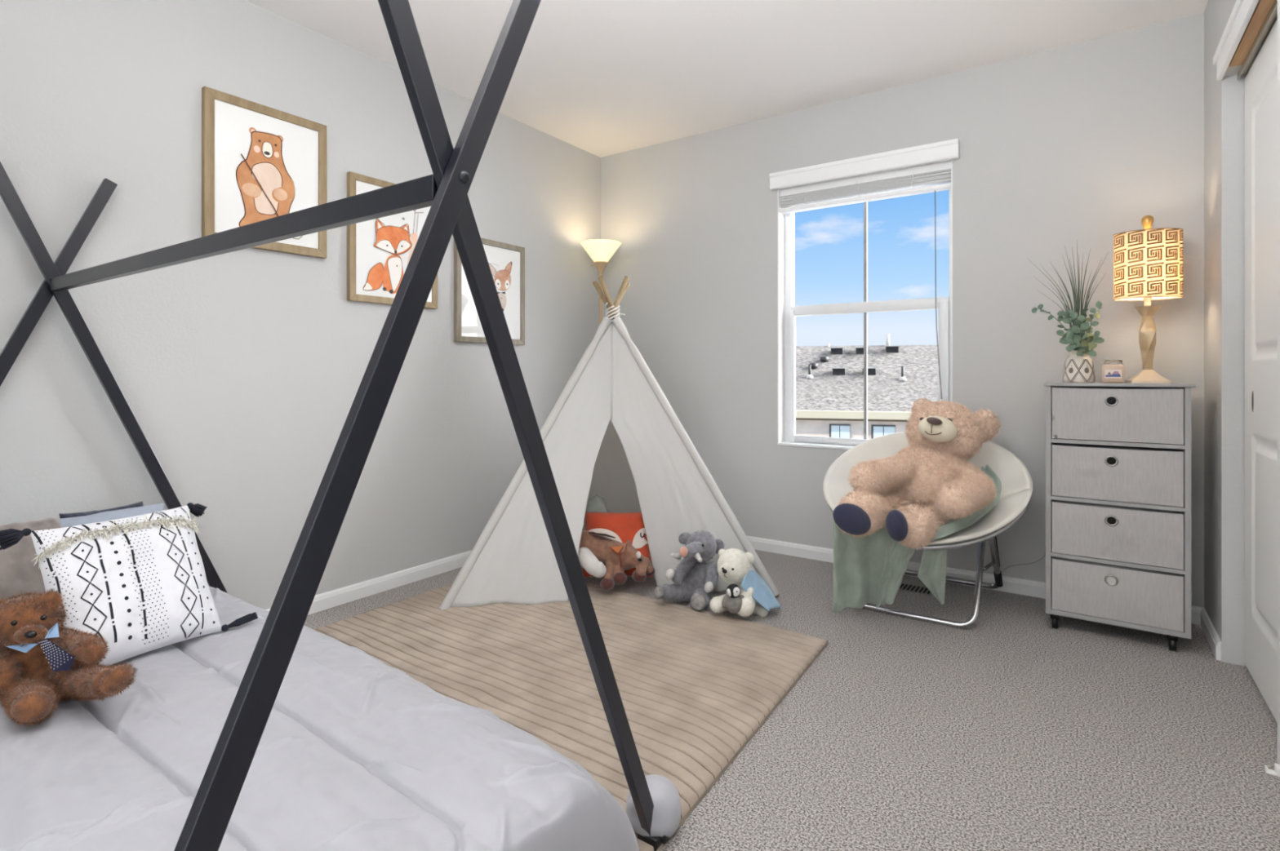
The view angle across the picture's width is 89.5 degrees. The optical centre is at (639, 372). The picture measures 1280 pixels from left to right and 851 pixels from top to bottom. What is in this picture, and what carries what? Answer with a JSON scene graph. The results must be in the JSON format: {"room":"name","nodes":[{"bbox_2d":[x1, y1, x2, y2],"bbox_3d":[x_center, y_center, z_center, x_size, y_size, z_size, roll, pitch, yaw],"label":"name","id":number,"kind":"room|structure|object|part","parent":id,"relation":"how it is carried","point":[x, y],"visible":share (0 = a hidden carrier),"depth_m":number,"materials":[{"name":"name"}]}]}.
{"room":"children's room","nodes":[
{"label":"children's room","id":0,"kind":"room"},
{"bbox_2d":[0,0,600,609],"bbox_3d":[-1.548,-0.215,2.553,0.120,2.440,4.350,0,0,35],"label":"wall","id":1,"kind":"structure","parent":0,"point":[242,372],"depth_m":2.49,"materials":[{"name":"grey paint"}]},
{"bbox_2d":[201,86,326,258],"bbox_3d":[-1.464,-0.763,2.545,0.026,0.560,0.461,0,0,35],"label":"picture","id":2,"kind":"object","parent":1,"relation":"attached to","point":[260,162],"visible":0.86,"depth_m":2.51,"materials":[{"name":"white paper"}]},
{"bbox_2d":[265,550,471,615],"bbox_3d":[-1.494,0.971,2.515,0.014,0.068,4.350,0,0,35],"label":"baseboard","id":3,"kind":"structure","parent":1,"relation":"attached to","point":[333,598],"depth_m":2.97,"materials":[{"name":"white paint"}]},
{"bbox_2d":[346,171,437,309],"bbox_3d":[-1.143,-0.596,3.010,0.026,0.562,0.464,0,0,35],"label":"picture","id":4,"kind":"object","parent":1,"relation":"attached to","point":[380,251],"visible":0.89,"depth_m":2.93,"materials":[{"name":"white paper"}]},
{"bbox_2d":[453,237,524,345],"bbox_3d":[-0.806,-0.436,3.498,0.026,0.558,0.485,0,0,35],"label":"picture","id":5,"kind":"object","parent":1,"relation":"attached to","point":[506,262],"visible":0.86,"depth_m":3.53,"materials":[{"name":"white paper"}]},
{"bbox_2d":[245,0,1208,157],"bbox_3d":[0.048,-1.495,1.474,3.973,0.120,4.590,0,0,35],"label":"ceiling","id":6,"kind":"structure","parent":0,"point":[602,78],"depth_m":2.82,"materials":[{"name":"white paint"}]},
{"bbox_2d":[303,550,1279,850],"bbox_3d":[0.048,1.055,1.474,3.973,0.100,4.590,0,0,35],"label":"floor","id":7,"kind":"structure","parent":0,"point":[1009,731],"depth_m":1.77,"materials":[{"name":"carpet"}]},
{"bbox_2d":[0,0,671,850],"bbox_3d":[-1.029,0.190,1.451,1.931,1.643,1.150,0,0,35],"label":"frame","id":8,"kind":"object","parent":7,"relation":"on","point":[446,191],"visible":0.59,"depth_m":0.96,"materials":[{"name":"black metal"}]},
{"bbox_3d":[-1.929,0.190,1.829,0.020,1.642,0.722,0,0,35],"label":"leg","id":9,"kind":"part","parent":8,"relation":"part of","materials":[{"name":"black metal"}]},
{"bbox_3d":[-1.682,0.190,2.144,0.020,1.642,0.722,0,0,35],"label":"leg","id":10,"kind":"part","parent":8,"relation":"part of","materials":[{"name":"black metal"}]},
{"bbox_2d":[0,586,680,850],"bbox_3d":[-0.972,0.845,1.482,1.847,0.345,1.154,0,0,35],"label":"comforter","id":11,"kind":"object","parent":8,"relation":"on","point":[354,753],"visible":0.68,"depth_m":1.17,"materials":[{"name":"fabric"}]},
{"bbox_2d":[0,517,62,600],"bbox_3d":[-1.636,0.556,1.641,0.267,0.320,0.328,0,0,28],"label":"cushion","id":12,"kind":"object","parent":11,"relation":"on","point":[19,575],"visible":0.27,"depth_m":1.65,"materials":[{"name":"beige fabric"}]},
{"bbox_2d":[0,587,137,726],"bbox_3d":[-1.238,0.600,1.353,0.445,0.258,0.190,0,0,35],"label":"teddy bear","id":13,"kind":"object","parent":11,"relation":"on","point":[43,662],"visible":0.99,"depth_m":1.33},
{"bbox_2d":[58,501,143,519],"bbox_3d":[-1.675,0.564,2.039,0.166,0.262,0.220,0,0,35],"label":"pillow","id":14,"kind":"object","parent":11,"relation":"on","point":[140,504],"visible":0.02,"depth_m":2.03,"materials":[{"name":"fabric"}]},
{"bbox_2d":[58,502,164,528],"bbox_3d":[-1.642,0.565,1.925,0.230,0.269,0.450,0,0,35],"label":"pillow","id":15,"kind":"object","parent":11,"relation":"on","point":[132,512],"visible":0.06,"depth_m":1.99,"materials":[{"name":"grey fabric"}]},
{"bbox_2d":[0,502,257,666],"bbox_3d":[-1.277,0.528,1.636,0.243,0.326,0.486,0,0,30],"label":"patterned cushion","id":16,"kind":"object","parent":11,"relation":"on","point":[139,583],"visible":0.94,"depth_m":1.59,"materials":[{"name":"white fabric"}]},
{"bbox_3d":[-0.377,0.190,0.759,0.020,1.643,0.738,0,0,35],"label":"leg","id":17,"kind":"part","parent":8,"relation":"part of","materials":[{"name":"black metal"}]},
{"bbox_3d":[-0.164,0.190,1.103,0.020,1.642,0.722,0,0,35],"label":"leg","id":18,"kind":"part","parent":8,"relation":"part of","materials":[{"name":"black metal"}]},
{"bbox_2d":[313,582,827,850],"bbox_3d":[-0.543,0.997,1.994,1.760,0.017,2.098,0,0,35],"label":"rug","id":19,"kind":"object","parent":7,"relation":"on","point":[695,687],"visible":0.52,"depth_m":2.15,"materials":[{"name":"fabric"}]},
{"bbox_2d":[578,530,654,591],"bbox_3d":[-0.128,0.845,2.941,0.353,0.232,0.231,0,0,35],"label":"stuffed animal","id":20,"kind":"object","parent":19,"relation":"on","point":[617,557],"visible":0.91,"depth_m":2.90},
{"bbox_2d":[577,547,606,577],"bbox_3d":[-0.220,0.852,2.898,0.077,0.108,0.187,0,0,-40],"label":"plush toy","id":21,"kind":"object","parent":20,"relation":"on","point":[588,562],"visible":0.92,"depth_m":2.86,"materials":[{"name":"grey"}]},
{"bbox_2d":[582,493,608,530],"bbox_3d":[-0.236,0.806,3.426,0.160,0.326,0.167,0,0,35],"label":"pillow","id":22,"kind":"object","parent":7,"relation":"on","point":[597,504],"visible":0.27,"depth_m":3.38,"materials":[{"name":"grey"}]},
{"bbox_2d":[580,239,621,324],"bbox_3d":[-0.242,0.103,3.990,0.252,1.803,0.252,0,0,35],"label":"floor lamp","id":23,"kind":"object","parent":7,"relation":"on","point":[600,251],"visible":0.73,"depth_m":3.94,"materials":[{"name":"white glass"}]},
{"bbox_3d":[-0.242,-0.737,3.990,0.252,0.123,0.252,0,0,35],"label":"lamp shade","id":24,"kind":"part","parent":23,"relation":"part of","materials":[{"name":"beige"}]},
{"bbox_2d":[439,275,779,610],"bbox_3d":[-0.166,0.256,3.256,1.483,1.513,0.951,0,0,-7],"label":"tent","id":25,"kind":"object","parent":7,"relation":"on","point":[612,433],"visible":0.92,"depth_m":3.05,"materials":[{"name":"white fabric"}]},
{"bbox_3d":[-0.129,0.364,3.517,1.077,1.251,0.312,0,0,-12],"label":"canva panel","id":26,"kind":"part","parent":25,"relation":"part of","materials":[{"name":"white fabric"}]},
{"bbox_3d":[-0.130,-0.302,3.350,0.106,0.119,0.080,0,0,1],"label":"tie cord","id":27,"kind":"part","parent":25,"relation":"part of","materials":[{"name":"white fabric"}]},
{"bbox_2d":[582,512,653,577],"bbox_3d":[-0.108,0.828,3.120,0.336,0.273,0.235,0,0,0],"label":"cushion","id":28,"kind":"object","parent":25,"relation":"in","point":[624,526],"visible":0.45,"depth_m":3.11,"materials":[{"name":"orange fabric"}]},
{"bbox_2d":[653,530,724,611],"bbox_3d":[0.233,0.858,2.786,0.226,0.332,0.338,0,0,35],"label":"elephant","id":29,"kind":"object","parent":7,"relation":"on","point":[699,579],"visible":1,"depth_m":2.77},
{"bbox_2d":[709,547,781,617],"bbox_3d":[0.418,0.872,2.658,0.251,0.291,0.284,0,0,35],"label":"bear","id":30,"kind":"object","parent":7,"relation":"on","point":[733,566],"visible":0.86,"depth_m":2.63},
{"bbox_2d":[721,583,744,613],"bbox_3d":[0.371,0.899,2.569,0.078,0.119,0.088,0,0,35],"label":"penguin","id":31,"kind":"object","parent":30,"relation":"in","point":[732,602],"visible":0.95,"depth_m":2.54,"materials":[{"name":"black fabric"}]},
{"bbox_2d":[740,569,781,611],"bbox_3d":[0.496,0.904,2.647,0.090,0.179,0.192,0,0,42],"label":"book","id":32,"kind":"object","parent":30,"relation":"on","point":[754,589],"depth_m":2.64,"materials":[{"name":"blue paper"}]},
{"bbox_2d":[898,582,932,595],"bbox_3d":[1.228,1.002,3.018,0.260,0.005,0.110,0,0,35],"label":"floor vent","id":33,"kind":"object","parent":7,"relation":"in","point":[921,590],"visible":0.43,"depth_m":2.98,"materials":[{"name":"grey metal"}]},
{"bbox_2d":[822,431,1032,628],"bbox_3d":[1.221,0.641,2.800,0.827,0.728,0.748,0,0,35],"label":"chair","id":34,"kind":"object","parent":7,"relation":"on","point":[1015,479],"visible":0.26,"depth_m":2.71,"materials":[{"name":"silver metal"}]},
{"bbox_2d":[831,464,1001,612],"bbox_3d":[1.171,0.686,2.586,0.863,0.567,0.308,0,0,-17],"label":"throw blanket","id":35,"kind":"object","parent":34,"relation":"hanging from","point":[868,569],"visible":0.66,"depth_m":2.55,"materials":[{"name":"green fabric"}]},
{"bbox_2d":[832,397,1001,551],"bbox_3d":[1.139,0.389,2.597,0.518,0.563,0.851,0,0,35],"label":"teddy bear","id":36,"kind":"object","parent":34,"relation":"on","point":[930,483],"visible":0.97,"depth_m":2.54},
{"bbox_3d":[1.210,0.721,2.822,0.532,0.568,0.452,0,0,35],"label":"leg frame","id":37,"kind":"part","parent":34,"relation":"part of","materials":[{"name":"silver metal"}]},
{"bbox_3d":[1.218,0.472,2.796,0.827,0.388,0.738,0,0,35],"label":"seat","id":38,"kind":"part","parent":34,"relation":"part of","materials":[{"name":"beige fabric"}]},
{"bbox_3d":[1.284,0.780,2.884,0.548,0.409,0.470,0,0,35],"label":"leg frame","id":39,"kind":"part","parent":34,"relation":"part of","materials":[{"name":"silver metal"}]},
{"bbox_2d":[1043,382,1195,651],"bbox_3d":[1.859,0.523,2.530,0.455,0.964,0.325,0,0,35],"label":"tower","id":40,"kind":"object","parent":7,"relation":"on","point":[1118,455],"visible":1,"depth_m":2.40,"materials":[{"name":"grey laminate"}]},
{"bbox_2d":[1062,350,1095,382],"bbox_3d":[1.769,-0.024,2.601,0.107,0.130,0.106,0,0,35],"label":"vase","id":41,"kind":"object","parent":40,"relation":"on","point":[1077,369],"visible":0.88,"depth_m":2.56,"materials":[{"name":"beige ceramic"}]},
{"bbox_2d":[1031,243,1106,356],"bbox_3d":[1.741,-0.301,2.583,0.256,0.484,0.222,0,0,4],"label":"faux plant","id":42,"kind":"object","parent":41,"relation":"in","point":[1081,341],"visible":0.98,"depth_m":2.57,"materials":[{"name":"green plastic"}]},
{"bbox_3d":[1.695,-0.176,2.630,0.157,0.189,0.023,0,0,21],"label":"stem","id":43,"kind":"part","parent":42,"relation":"part of","materials":[{"name":"green plastic"}]},
{"bbox_3d":[1.697,-0.231,2.642,0.148,0.343,0.019,0,0,35],"label":"grass blade","id":44,"kind":"part","parent":42,"relation":"part of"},
{"bbox_3d":[1.698,-0.270,2.656,0.180,0.422,0.015,0,0,35],"label":"grass blade","id":45,"kind":"part","parent":42,"relation":"part of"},
{"bbox_3d":[1.718,-0.255,2.639,0.140,0.391,0.008,0,0,35],"label":"grass blade","id":46,"kind":"part","parent":42,"relation":"part of","materials":[{"name":"green plant"}]},
{"bbox_3d":[1.740,-0.263,2.644,0.011,0.408,0.121,0,0,-25],"label":"grass blade","id":47,"kind":"part","parent":42,"relation":"part of","materials":[{"name":"green plant"}]},
{"bbox_3d":[1.735,-0.247,2.624,0.084,0.377,0.005,0,0,32],"label":"grass blade","id":48,"kind":"part","parent":42,"relation":"part of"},
{"bbox_3d":[1.743,-0.271,2.618,0.009,0.423,0.050,0,0,-44],"label":"grass blade","id":49,"kind":"part","parent":42,"relation":"part of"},
{"bbox_3d":[1.739,-0.286,2.597,0.050,0.454,0.050,0,0,35],"label":"grass blade","id":50,"kind":"part","parent":42,"relation":"part of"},
{"bbox_3d":[1.738,-0.239,2.592,0.051,0.360,0.005,0,0,-14],"label":"grass blade","id":51,"kind":"part","parent":42,"relation":"part of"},
{"bbox_3d":[1.768,-0.266,2.630,0.010,0.414,0.053,0,0,11],"label":"grass blade","id":52,"kind":"part","parent":42,"relation":"part of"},
{"bbox_3d":[1.765,-0.285,2.603,0.038,0.452,0.005,0,0,35],"label":"grass blade","id":53,"kind":"part","parent":42,"relation":"part of","materials":[{"name":"green plant"}]},
{"bbox_3d":[1.755,-0.264,2.583,0.013,0.410,0.044,0,0,13],"label":"grass blade","id":54,"kind":"part","parent":42,"relation":"part of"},
{"bbox_3d":[1.775,-0.301,2.621,0.049,0.484,0.012,0,0,-44],"label":"grass blade","id":55,"kind":"part","parent":42,"relation":"part of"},
{"bbox_3d":[1.785,-0.274,2.617,0.047,0.429,0.014,0,0,-16],"label":"grass blade","id":56,"kind":"part","parent":42,"relation":"part of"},
{"bbox_3d":[1.780,-0.247,2.591,0.020,0.376,0.007,0,0,35],"label":"grass blade","id":57,"kind":"part","parent":42,"relation":"part of","materials":[{"name":"green plant"}]},
{"bbox_3d":[1.774,-0.234,2.573,0.006,0.349,0.068,0,0,-4],"label":"grass blade","id":58,"kind":"part","parent":42,"relation":"part of","materials":[{"name":"green plant"}]},
{"bbox_3d":[1.785,-0.279,2.591,0.009,0.439,0.037,0,0,-38],"label":"grass blade","id":59,"kind":"part","parent":42,"relation":"part of","materials":[{"name":"green plant"}]},
{"bbox_3d":[1.798,-0.258,2.572,0.074,0.397,0.018,0,0,35],"label":"grass blade","id":60,"kind":"part","parent":42,"relation":"part of","materials":[{"name":"green plant"}]},
{"bbox_3d":[1.819,-0.231,2.595,0.094,0.344,0.043,0,0,35],"label":"grass blade","id":61,"kind":"part","parent":42,"relation":"part of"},
{"bbox_3d":[1.805,-0.266,2.558,0.084,0.413,0.062,0,0,35],"label":"grass blade","id":62,"kind":"part","parent":42,"relation":"part of","materials":[{"name":"green plant"}]},
{"bbox_2d":[1102,360,1124,383],"bbox_3d":[1.850,-0.004,2.525,0.076,0.090,0.068,0,0,35],"label":"jar candle","id":63,"kind":"object","parent":40,"relation":"on","point":[1113,371],"visible":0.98,"depth_m":2.50,"materials":[{"name":"beige wax"}]},
{"bbox_3d":[1.851,0.157,2.523,0.395,0.198,0.295,0,0,35],"label":"drawer","id":64,"kind":"part","parent":40,"relation":"part of","materials":[{"name":"grey fabric"}]},
{"bbox_3d":[1.851,0.381,2.523,0.395,0.196,0.295,0,0,35],"label":"drawer","id":65,"kind":"part","parent":40,"relation":"part of","materials":[{"name":"grey fabric"}]},
{"bbox_3d":[1.851,0.603,2.524,0.395,0.196,0.294,0,0,35],"label":"drawer","id":66,"kind":"part","parent":40,"relation":"part of","materials":[{"name":"grey fabric"}]},
{"bbox_3d":[1.851,0.825,2.523,0.395,0.196,0.295,0,0,35],"label":"drawer","id":67,"kind":"part","parent":40,"relation":"part of","materials":[{"name":"grey fabric"}]},
{"bbox_2d":[1113,215,1183,383],"bbox_3d":[1.970,-0.284,2.505,0.216,0.651,0.158,0,0,35],"label":"table lamp","id":68,"kind":"object","parent":40,"relation":"on","point":[1148,262],"visible":1,"depth_m":2.46,"materials":[{"name":"beige fabric"}]},
{"bbox_3d":[1.970,-0.134,2.505,0.068,0.245,0.068,0,0,-20],"label":"twisted stem","id":69,"kind":"part","parent":68,"relation":"part of","materials":[{"name":"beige metal"}]},
{"bbox_2d":[1142,297,1151,306],"bbox_3d":[1.970,-0.283,2.505,0.028,0.056,0.028,0,0,35],"label":"socket","id":70,"kind":"object","parent":68,"relation":"attached to","point":[1147,300],"depth_m":2.50,"materials":[{"name":"white"}]},
{"bbox_3d":[1.970,-0.414,2.505,0.212,0.255,0.155,0,0,35],"label":"lamp shade","id":71,"kind":"part","parent":68,"relation":"part of","materials":[{"name":"beige fabric"}]},
{"bbox_2d":[1264,763,1279,777],"bbox_3d":[1.587,0.994,1.618,0.030,0.022,0.025,0,0,35],"label":"floor guide","id":72,"kind":"object","parent":7,"relation":"on","point":[1276,772],"visible":1,"depth_m":1.61,"materials":[{"name":"white plastic"}]},
{"bbox_2d":[600,13,1204,607],"bbox_3d":[1.313,-0.215,3.305,3.973,2.440,0.140,0,0,35],"label":"wall","id":73,"kind":"structure","parent":0,"point":[1079,143],"depth_m":3.03,"materials":[{"name":"grey paint"}]},
{"bbox_2d":[777,160,952,449],"bbox_3d":[1.170,-0.319,3.400,0.887,1.443,0.146,0,0,35],"label":"window","id":74,"kind":"structure","parent":73,"relation":"in","point":[857,340],"depth_m":3.45,"materials":[{"name":"clear glass"}]},
{"bbox_2d":[768,138,959,400],"bbox_3d":[1.138,-0.473,3.353,0.948,1.262,0.110,0,0,35],"label":"window blind","id":75,"kind":"object","parent":74,"relation":"attached to","point":[864,179],"visible":0.88,"depth_m":3.30,"materials":[{"name":"white"}]},
{"bbox_3d":[1.151,-0.903,3.373,0.871,0.020,0.058,0,0,35],"label":"rail","id":76,"kind":"part","parent":75,"relation":"part of","materials":[{"name":"white plastic"}]},
{"bbox_3d":[1.452,-0.388,3.133,0.012,1.034,0.067,0,0,-3],"label":"lift cord","id":77,"kind":"part","parent":75,"relation":"part of","materials":[{"name":"grey plastic"}]},
{"bbox_3d":[1.206,0.016,3.443,0.837,0.726,0.003,0,0,35],"label":"pane","id":78,"kind":"part","parent":74,"relation":"part of","materials":[{"name":"clear glass"}]},
{"bbox_3d":[1.187,0.022,3.410,0.814,0.738,0.030,0,0,35],"label":"sash","id":79,"kind":"part","parent":74,"relation":"part of","materials":[{"name":"white plastic"}]},
{"bbox_3d":[1.202,-0.346,3.431,0.814,0.054,0.059,0,0,35],"label":"meeting rail","id":80,"kind":"part","parent":74,"relation":"part of","materials":[{"name":"white plastic"}]},
{"bbox_3d":[1.209,-0.683,3.447,0.837,0.673,0.003,0,0,35],"label":"pane","id":81,"kind":"part","parent":74,"relation":"part of","materials":[{"name":"clear glass"}]},
{"bbox_2d":[746,536,1204,625],"bbox_3d":[0.989,0.971,3.435,3.053,0.068,0.014,0,0,35],"label":"baseboard","id":82,"kind":"structure","parent":73,"relation":"attached to","point":[1012,585],"depth_m":3.09,"materials":[{"name":"white paint"}]},
{"bbox_2d":[1003,553,1045,570],"bbox_3d":[1.742,0.843,2.914,0.180,0.130,0.015,0,0,30],"label":"power cord","id":83,"kind":"object","parent":73,"relation":"attached to","point":[1045,553],"visible":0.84,"depth_m":2.91,"materials":[{"name":"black plastic"}]},
{"bbox_2d":[1204,0,1246,666],"bbox_3d":[1.342,-0.215,0.556,0.800,2.440,4.350,0,0,35],"label":"wall","id":84,"kind":"structure","parent":0,"point":[1224,99],"depth_m":2.24,"materials":[{"name":"grey paint"}]},
{"bbox_2d":[1200,608,1221,661],"bbox_3d":[2.132,0.971,2.415,0.014,0.068,0.394,0,0,35],"label":"baseboard","id":85,"kind":"structure","parent":84,"relation":"attached to","point":[1211,636],"depth_m":2.36,"materials":[{"name":"white paint"}]},
{"bbox_2d":[1213,0,1258,80],"bbox_3d":[1.474,-1.058,1.470,0.023,0.090,1.903,0,0,35],"label":"trim","id":86,"kind":"structure","parent":84,"relation":"attached to","point":[1242,13],"depth_m":1.99,"materials":[{"name":"white paint"}]},
{"bbox_2d":[1229,0,1275,66],"bbox_3d":[1.494,-1.022,1.380,0.106,0.018,1.778,0,0,35],"label":"trim","id":87,"kind":"structure","parent":84,"relation":"attached to","point":[1263,8],"depth_m":1.92,"materials":[{"name":"brown wood"}]},
{"bbox_2d":[1237,0,1277,79],"bbox_3d":[1.524,-1.005,1.413,0.054,0.020,1.868,0,0,35],"label":"trim","id":88,"kind":"structure","parent":84,"relation":"attached to","point":[1272,16],"depth_m":1.95,"materials":[{"name":"wood"}]},
{"bbox_2d":[1244,18,1277,723],"bbox_3d":[1.851,-0.005,1.868,0.033,1.996,0.800,0,0,35],"label":"door","id":89,"kind":"structure","parent":84,"relation":"in","point":[1260,82],"depth_m":1.99,"materials":[{"name":"white paint"}]},
{"bbox_3d":[1.989,0.094,2.095,0.001,0.070,0.022,0,0,35],"label":"handle","id":90,"kind":"part","parent":89,"relation":"part of","materials":[{"name":"grey metal"}]},
{"bbox_2d":[1277,0,1279,764],"bbox_3d":[1.413,-0.005,1.310,0.032,1.996,0.800,0,0,35],"label":"door","id":91,"kind":"structure","parent":84,"relation":"in","point":[1278,1],"depth_m":1.64,"materials":[{"name":"white paint"}]}
]}

